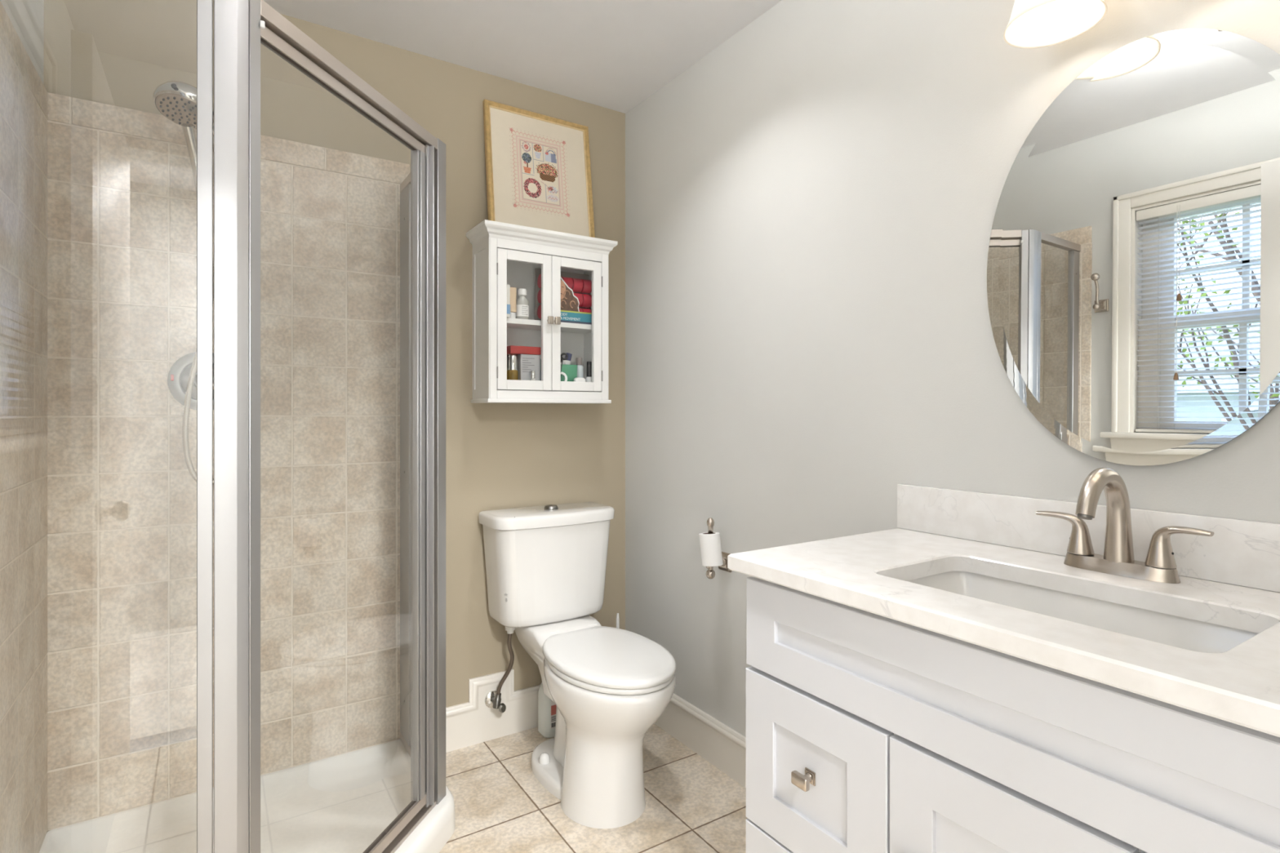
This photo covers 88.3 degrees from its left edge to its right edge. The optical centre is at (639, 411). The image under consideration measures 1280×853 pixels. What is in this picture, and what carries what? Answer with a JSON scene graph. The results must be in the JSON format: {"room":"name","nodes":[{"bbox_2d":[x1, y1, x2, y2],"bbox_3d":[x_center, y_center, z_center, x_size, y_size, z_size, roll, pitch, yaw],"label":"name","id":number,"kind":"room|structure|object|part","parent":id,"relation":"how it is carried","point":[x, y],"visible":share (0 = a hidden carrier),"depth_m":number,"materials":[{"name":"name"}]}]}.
{"room":"bathroom","nodes":[
{"label":"bathroom","id":0,"kind":"room"},
{"bbox_2d":[0,0,48,852],"bbox_3d":[-0.930,-0.020,0.642,0.130,2.440,2.570,0,0,-33],"label":"wall","id":1,"kind":"structure","parent":0,"point":[24,95],"depth_m":1.52,"materials":[{"name":"beige tile"}]},
{"bbox_2d":[44,0,625,831],"bbox_3d":[-0.853,-0.020,2.290,2.055,2.440,0.130,0,0,-33],"label":"wall","id":2,"kind":"structure","parent":0,"point":[122,196],"depth_m":2.05,"materials":[{"name":"paint"}]},
{"bbox_2d":[152,80,213,484],"bbox_3d":[-1.210,-0.335,1.805,0.142,1.096,0.312,0,0,-13],"label":"shower","id":3,"kind":"object","parent":2,"relation":"attached to","point":[176,100],"visible":0.43,"depth_m":1.73,"materials":[{"name":"silver metal"}]},
{"bbox_3d":[-1.195,-0.665,1.770,0.028,0.188,0.118,0,0,-13],"label":"handle","id":4,"kind":"part","parent":3,"relation":"part of","materials":[{"name":"silver metal"}]},
{"bbox_2d":[167,351,213,409],"bbox_3d":[-1.263,-0.090,1.908,0.174,0.174,0.066,0,0,-33],"label":"shower valve","id":5,"kind":"object","parent":2,"relation":"attached to","point":[179,373],"visible":0.39,"depth_m":1.89,"materials":[{"name":"silver metal"}]},
{"bbox_3d":[-1.186,0.169,2.003,0.943,1.885,0.009,0,0,-33],"label":"panel","id":6,"kind":"part","parent":2,"relation":"part of","materials":[{"name":"tile"}]},
{"bbox_2d":[445,669,540,752],"bbox_3d":[-0.416,1.082,2.496,0.834,0.236,0.018,0,0,-33],"label":"baseboard","id":7,"kind":"structure","parent":2,"relation":"attached to","point":[472,722],"depth_m":2.40,"materials":[{"name":"paint"}]},
{"bbox_2d":[484,626,515,713],"bbox_3d":[-0.499,0.917,2.378,0.121,0.332,0.064,0,0,43],"label":"water supply valve","id":8,"kind":"object","parent":2,"relation":"attached to","point":[493,699],"visible":0.96,"depth_m":2.37,"materials":[{"name":"silver metal"}]},
{"bbox_3d":[-0.495,1.062,2.364,0.032,0.038,0.033,0,0,-33],"label":"handle","id":9,"kind":"part","parent":8,"relation":"part of","materials":[{"name":"silver metal"}]},
{"bbox_2d":[466,219,617,404],"bbox_3d":[-0.356,-0.338,2.430,0.519,0.612,0.196,0,0,-33],"label":"upper cabinet","id":10,"kind":"object","parent":2,"relation":"attached to","point":[504,254],"visible":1,"depth_m":2.37,"materials":[{"name":"white paint"}]},
{"bbox_2d":[506,354,507,379],"bbox_3d":[-0.486,-0.150,2.331,0.037,0.107,0.037,0,0,-33],"label":"perfume bottle","id":11,"kind":"object","parent":10,"relation":"in","point":[507,354],"visible":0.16,"depth_m":2.33,"materials":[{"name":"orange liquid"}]},
{"bbox_2d":[506,284,510,317],"bbox_3d":[-0.491,-0.388,2.340,0.023,0.115,0.101,0,0,-33],"label":"box","id":12,"kind":"object","parent":10,"relation":"on","point":[508,285],"visible":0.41,"depth_m":2.30,"materials":[{"name":"white cardboard"}]},
{"bbox_2d":[506,304,510,314],"bbox_3d":[-0.491,-0.358,2.340,0.023,0.033,0.101,0,0,-33],"label":"print","id":13,"kind":"object","parent":12,"relation":"attached to","point":[508,305],"depth_m":2.30},
{"bbox_2d":[507,354,518,380],"bbox_3d":[-0.453,-0.150,2.343,0.037,0.107,0.037,0,0,-33],"label":"perfume bottle","id":14,"kind":"object","parent":10,"relation":"in","point":[513,372],"visible":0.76,"depth_m":2.33,"materials":[{"name":"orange metal"}]},
{"bbox_2d":[510,287,516,318],"bbox_3d":[-0.456,-0.386,2.339,0.036,0.112,0.032,0,0,-33],"label":"tube","id":15,"kind":"object","parent":10,"relation":"on","point":[513,290],"visible":0.61,"depth_m":2.33,"materials":[{"name":"beige plastic"}]},
{"bbox_2d":[515,288,528,319],"bbox_3d":[-0.425,-0.387,2.376,0.048,0.113,0.049,0,0,-33],"label":"lotion bottle","id":16,"kind":"object","parent":10,"relation":"on","point":[522,304],"visible":0.89,"depth_m":2.36,"materials":[{"name":"plastic"}]},
{"bbox_3d":[-0.407,-0.320,2.321,0.204,0.485,0.017,0,0,-33],"label":"cabinet door","id":17,"kind":"part","parent":10,"relation":"part of","materials":[{"name":"white paint"}]},
{"bbox_2d":[517,354,540,380],"bbox_3d":[-0.415,-0.151,2.394,0.076,0.108,0.091,0,0,-33],"label":"box","id":18,"kind":"object","parent":10,"relation":"on","point":[526,363],"visible":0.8,"depth_m":2.35,"materials":[{"name":"white cardboard"}]},
{"bbox_2d":[506,345,541,355],"bbox_3d":[-0.432,-0.219,2.384,0.116,0.028,0.100,0,0,-33],"label":"box","id":19,"kind":"object","parent":18,"relation":"on","point":[512,349],"visible":0.62,"depth_m":2.34,"materials":[{"name":"red cardboard"}]},
{"bbox_2d":[522,357,534,372],"bbox_3d":[-0.398,-0.167,2.352,0.046,0.050,0.001,0,0,-33],"label":"print","id":20,"kind":"object","parent":18,"relation":"attached to","point":[528,363],"depth_m":2.35},
{"bbox_2d":[530,370,535,380],"bbox_3d":[-0.382,-0.121,2.350,0.018,0.049,0.018,0,0,-33],"label":"vial","id":21,"kind":"object","parent":10,"relation":"on","point":[532,372],"visible":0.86,"depth_m":2.34,"materials":[{"name":"glass"}]},
{"bbox_2d":[482,98,595,237],"bbox_3d":[-0.373,-0.889,2.488,0.427,0.492,0.082,0,0,-33],"label":"framed picture","id":22,"kind":"object","parent":10,"relation":"on","point":[538,167],"visible":1,"depth_m":2.48,"materials":[{"name":"beige paper"}]},
{"bbox_3d":[-0.360,-0.038,2.437,0.485,0.013,0.179,0,0,-33],"label":"plate","id":23,"kind":"part","parent":10,"relation":"part of","materials":[{"name":"white paint"}]},
{"bbox_3d":[-0.356,-0.619,2.430,0.519,0.051,0.196,0,0,-33],"label":"crown moulding","id":24,"kind":"part","parent":10,"relation":"part of","materials":[{"name":"white paint"}]},
{"bbox_2d":[506,317,591,333],"bbox_3d":[-0.369,-0.321,2.451,0.433,0.018,0.133,0,0,-33],"label":"shelf","id":25,"kind":"object","parent":10,"relation":"attached to","point":[517,326],"depth_m":2.46,"materials":[{"name":"white paint"}]},
{"bbox_3d":[-0.322,-0.327,2.352,0.022,0.028,0.024,0,0,-33],"label":"knob","id":26,"kind":"part","parent":10,"relation":"part of","materials":[{"name":"silver metal"}]},
{"bbox_3d":[-0.299,-0.327,2.367,0.022,0.028,0.024,0,0,-33],"label":"knob","id":27,"kind":"part","parent":10,"relation":"part of","materials":[{"name":"silver metal"}]},
{"bbox_2d":[534,267,591,324],"bbox_3d":[-0.278,-0.432,2.486,0.226,0.205,0.070,0,0,-33],"label":"pack","id":28,"kind":"object","parent":10,"relation":"on","point":[575,288],"visible":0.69,"depth_m":2.47,"materials":[{"name":"red plastic"}]},
{"bbox_2d":[560,371,567,381],"bbox_3d":[-0.293,-0.122,2.422,0.050,0.050,0.012,0,0,-19],"label":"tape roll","id":29,"kind":"object","parent":10,"relation":"on","point":[562,373],"visible":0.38,"depth_m":2.42,"materials":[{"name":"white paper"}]},
{"bbox_2d":[560,352,568,370],"bbox_3d":[-0.288,-0.158,2.413,0.054,0.116,0.008,0,0,-33],"label":"scissors","id":30,"kind":"object","parent":10,"relation":"in","point":[562,353],"visible":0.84,"depth_m":2.41,"materials":[{"name":"black plastic"}]},
{"bbox_2d":[560,364,577,381],"bbox_3d":[-0.284,-0.136,2.474,0.076,0.078,0.076,0,0,-33],"label":"cup","id":31,"kind":"object","parent":10,"relation":"on","point":[571,371],"visible":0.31,"depth_m":2.44,"materials":[{"name":"ceramic"}]},
{"bbox_2d":[564,352,572,364],"bbox_3d":[-0.277,-0.168,2.479,0.044,0.107,0.028,0,0,-33],"label":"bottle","id":32,"kind":"object","parent":31,"relation":"in","point":[567,362],"visible":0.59,"depth_m":2.47,"materials":[{"name":"white plastic"}]},
{"bbox_3d":[-0.235,-0.320,2.433,0.204,0.485,0.017,0,0,-33],"label":"cabinet door","id":33,"kind":"part","parent":10,"relation":"part of","materials":[{"name":"white paint"}]},
{"bbox_2d":[573,377,585,382],"bbox_3d":[-0.225,-0.112,2.454,0.048,0.030,0.020,0,0,-33],"label":"soap bar","id":34,"kind":"object","parent":10,"relation":"in","point":[575,380],"visible":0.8,"depth_m":2.44,"materials":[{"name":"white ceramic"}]},
{"bbox_2d":[576,357,583,377],"bbox_3d":[-0.232,-0.151,2.508,0.032,0.109,0.032,0,0,-33],"label":"spray bottle","id":35,"kind":"object","parent":10,"relation":"in","point":[579,360],"visible":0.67,"depth_m":2.50,"materials":[{"name":"plastic"}]},
{"bbox_2d":[585,361,591,382],"bbox_3d":[-0.193,-0.144,2.503,0.030,0.094,0.030,0,0,-33],"label":"bottle","id":36,"kind":"object","parent":10,"relation":"in","point":[588,375],"visible":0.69,"depth_m":2.49,"materials":[{"name":"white plastic"}]},
{"bbox_2d":[263,0,782,113],"bbox_3d":[-0.156,-1.290,1.216,2.055,0.100,2.690,0,0,-33],"label":"ceiling","id":37,"kind":"structure","parent":0,"point":[614,55],"depth_m":2.16,"materials":[{"name":"paint"}]},
{"bbox_2d":[439,723,747,852],"bbox_3d":[-0.188,1.250,1.267,2.055,0.100,2.570,0,0,-33],"label":"floor","id":38,"kind":"structure","parent":0,"point":[692,806],"depth_m":1.99,"materials":[{"name":"tile"}]},
{"bbox_2d":[39,738,455,852],"bbox_3d":[-0.903,1.156,1.599,0.961,0.088,0.976,0,0,-33],"label":"shower pan","id":39,"kind":"object","parent":38,"relation":"on","point":[341,803],"visible":0.64,"depth_m":1.87,"materials":[{"name":"white plastic"}]},
{"bbox_2d":[196,0,445,852],"bbox_3d":[-0.789,0.168,1.580,0.321,1.886,1.318,0,0,12],"label":"shower door frame","id":40,"kind":"structure","parent":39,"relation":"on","point":[240,26],"depth_m":1.20,"materials":[{"name":"metal"}]},
{"bbox_3d":[-0.740,0.170,1.193,0.053,1.884,0.036,0,0,-33],"label":"corner post","id":41,"kind":"part","parent":40,"relation":"part of","materials":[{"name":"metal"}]},
{"bbox_3d":[-0.724,0.164,1.218,0.030,1.867,0.026,0,0,12],"label":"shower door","id":42,"kind":"part","parent":40,"relation":"part of","materials":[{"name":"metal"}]},
{"bbox_3d":[-0.665,-0.723,1.535,0.022,0.025,0.618,0,0,12],"label":"door rail","id":43,"kind":"part","parent":40,"relation":"part of","materials":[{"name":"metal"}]},
{"bbox_3d":[-0.663,1.069,1.535,0.022,0.028,0.618,0,0,12],"label":"door rail","id":44,"kind":"part","parent":40,"relation":"part of","materials":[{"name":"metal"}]},
{"bbox_3d":[-0.709,1.099,2.103,0.032,0.026,0.340,0,0,-33],"label":"panel rail","id":45,"kind":"part","parent":40,"relation":"part of","materials":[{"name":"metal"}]},
{"bbox_3d":[-0.709,-0.757,2.103,0.032,0.030,0.340,0,0,-33],"label":"panel rail","id":46,"kind":"part","parent":40,"relation":"part of","materials":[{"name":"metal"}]},
{"bbox_3d":[-0.593,0.177,1.828,0.040,1.833,0.017,0,0,12],"label":"edge pull","id":47,"kind":"part","parent":40,"relation":"part of","materials":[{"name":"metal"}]},
{"bbox_3d":[-0.586,0.168,1.907,0.048,1.887,0.090,0,0,-10],"label":"corner post","id":48,"kind":"part","parent":40,"relation":"part of","materials":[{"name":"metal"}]},
{"bbox_2d":[537,682,555,737],"bbox_3d":[-0.317,1.068,2.476,0.120,0.264,0.086,0,0,-33],"label":"bottle","id":49,"kind":"object","parent":38,"relation":"on","point":[546,706],"visible":0.27,"depth_m":2.42,"materials":[{"name":"white plastic"}]},
{"bbox_2d":[551,715,555,727],"bbox_3d":[-0.297,1.141,2.438,0.068,0.039,0.001,0,0,-33],"label":"print","id":50,"kind":"object","parent":49,"relation":"attached to","point":[553,717],"depth_m":2.42},
{"bbox_2d":[478,502,675,828],"bbox_3d":[-0.177,0.771,2.185,0.478,0.858,0.762,0,0,-33],"label":"toilet","id":51,"kind":"object","parent":38,"relation":"on","point":[546,565],"visible":1,"depth_m":2.15,"materials":[{"name":"white ceramic"}]},
{"bbox_3d":[-0.324,0.381,2.411,0.478,0.045,0.222,0,0,-33],"label":"tank lid","id":52,"kind":"part","parent":51,"relation":"part of","materials":[{"name":"white ceramic"}]},
{"bbox_3d":[-0.326,0.575,2.415,0.452,0.350,0.205,0,0,-33],"label":"tank","id":53,"kind":"part","parent":51,"relation":"part of","materials":[{"name":"white ceramic"}]},
{"bbox_3d":[-0.096,0.771,2.090,0.362,0.023,0.514,0,0,-33],"label":"seat lid","id":54,"kind":"part","parent":51,"relation":"part of","materials":[{"name":"white plastic"}]},
{"bbox_3d":[-0.105,1.002,2.098,0.370,0.397,0.536,0,0,-33],"label":"bowl","id":55,"kind":"part","parent":51,"relation":"part of","materials":[{"name":"white ceramic"}]},
{"bbox_3d":[-0.101,0.793,2.096,0.360,0.018,0.518,0,0,-33],"label":"seat","id":56,"kind":"part","parent":51,"relation":"part of","materials":[{"name":"white plastic"}]},
{"bbox_2d":[616,613,619,628],"bbox_3d":[-0.088,0.997,2.595,0.100,0.405,0.100,0,0,-33],"label":"toilet brush","id":57,"kind":"object","parent":38,"relation":"on","point":[617,614],"visible":0.12,"depth_m":2.59,"materials":[{"name":"white plastic"}]},
{"bbox_2d":[746,576,1279,852],"bbox_3d":[0.689,0.760,1.070,0.555,0.880,0.969,0,0,-33],"label":"vanity cabinet","id":58,"kind":"object","parent":38,"relation":"on","point":[867,732],"visible":0.98,"depth_m":0.96,"materials":[{"name":"paint"}]},
{"bbox_3d":[0.313,0.962,1.205,0.019,0.266,0.334,0,0,-33],"label":"drawer","id":59,"kind":"part","parent":58,"relation":"part of","materials":[{"name":"paint"}]},
{"bbox_3d":[0.298,0.666,1.194,0.034,0.024,0.037,0,0,-33],"label":"knob","id":60,"kind":"part","parent":58,"relation":"part of","materials":[{"name":"silver metal"}]},
{"bbox_3d":[0.313,0.672,1.205,0.019,0.303,0.334,0,0,-33],"label":"drawer","id":61,"kind":"part","parent":58,"relation":"part of","materials":[{"name":"paint"}]},
{"bbox_2d":[727,484,1279,737],"bbox_3d":[0.686,0.249,1.065,0.566,0.140,1.000,0,0,-33],"label":"countertop","id":62,"kind":"structure","parent":58,"relation":"on","point":[1230,578],"depth_m":1.08,"materials":[{"name":"white stone"}]},
{"bbox_2d":[907,570,1258,653],"bbox_3d":[0.659,0.386,1.053,0.314,0.132,0.526,0,0,-33],"label":"sink","id":63,"kind":"object","parent":62,"relation":"in","point":[1193,635],"visible":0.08,"depth_m":1.12,"materials":[{"name":"white ceramic"}]},
{"bbox_2d":[1035,467,1213,583],"bbox_3d":[0.848,0.192,1.173,0.201,0.190,0.197,0,0,13],"label":"faucet","id":64,"kind":"object","parent":62,"relation":"on","point":[1117,558],"visible":1,"depth_m":1.16,"materials":[{"name":"silver metal"}]},
{"bbox_3d":[0.808,0.227,1.251,0.043,0.072,0.094,0,0,-33],"label":"handle","id":65,"kind":"part","parent":64,"relation":"part of","materials":[{"name":"silver metal"}]},
{"bbox_3d":[0.807,0.186,1.146,0.164,0.178,0.047,0,0,-33],"label":"spout","id":66,"kind":"part","parent":64,"relation":"part of","materials":[{"name":"silver metal"}]},
{"bbox_3d":[0.856,0.275,1.178,0.060,0.022,0.178,0,0,-33],"label":"plate","id":67,"kind":"part","parent":64,"relation":"part of","materials":[{"name":"silver metal"}]},
{"bbox_3d":[0.903,0.227,1.104,0.043,0.072,0.094,0,0,-33],"label":"handle","id":68,"kind":"part","parent":64,"relation":"part of","materials":[{"name":"silver metal"}]},
{"bbox_3d":[0.497,0.808,0.921,0.019,0.574,0.332,0,0,-33],"label":"cabinet door","id":69,"kind":"part","parent":58,"relation":"part of","materials":[{"name":"paint"}]},
{"bbox_2d":[625,0,1279,737],"bbox_3d":[0.689,-0.020,1.693,0.120,2.440,2.570,0,0,-33],"label":"wall","id":70,"kind":"structure","parent":0,"point":[811,202],"depth_m":1.83,"materials":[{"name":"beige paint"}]},
{"bbox_2d":[654,693,746,787],"bbox_3d":[0.293,1.123,2.175,0.018,0.153,1.330,0,0,-33],"label":"baseboard","id":71,"kind":"structure","parent":70,"relation":"attached to","point":[719,744],"depth_m":2.26,"materials":[{"name":"paint"}]},
{"bbox_2d":[706,517,732,578],"bbox_3d":[0.248,0.444,2.172,0.098,0.199,0.066,0,0,-33],"label":"toilet paper holder","id":72,"kind":"object","parent":70,"relation":"attached to","point":[710,573],"visible":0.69,"depth_m":2.14,"materials":[{"name":"silver metal"}]},
{"bbox_2d":[698,532,723,566],"bbox_3d":[0.230,0.445,2.137,0.073,0.108,0.076,0,0,-33],"label":"toilet paper roll","id":73,"kind":"object","parent":72,"relation":"on","point":[710,544],"visible":0.98,"depth_m":2.11,"materials":[{"name":"white paper"}]},
{"bbox_3d":[0.246,0.500,2.165,0.084,0.032,0.032,0,0,-42],"label":"arm","id":74,"kind":"part","parent":72,"relation":"part of","materials":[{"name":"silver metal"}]},
{"bbox_3d":[0.281,0.500,2.197,0.015,0.060,0.060,0,0,-33],"label":"wall plate","id":75,"kind":"part","parent":72,"relation":"part of","materials":[{"name":"silver metal"}]},
{"bbox_2d":[1003,0,1106,48],"bbox_3d":[0.913,-0.869,1.046,0.206,0.293,0.624,0,0,-33],"label":"vanity light","id":76,"kind":"object","parent":70,"relation":"attached to","point":[1033,24],"visible":1,"depth_m":1.27,"materials":[{"name":"white glass"}]},
{"bbox_2d":[897,484,1279,592],"bbox_3d":[0.915,0.233,1.214,0.020,0.108,1.000,0,0,-33],"label":"backsplash","id":77,"kind":"structure","parent":70,"relation":"attached to","point":[1239,552],"depth_m":1.27,"materials":[{"name":"white stone"}]},
{"bbox_2d":[986,28,1279,466],"bbox_3d":[0.915,-0.293,1.216,0.014,0.784,0.554,0,0,-33],"label":"wall mirror","id":78,"kind":"object","parent":70,"relation":"attached to","point":[1133,265],"visible":1,"depth_m":1.19,"materials":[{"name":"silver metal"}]}
]}

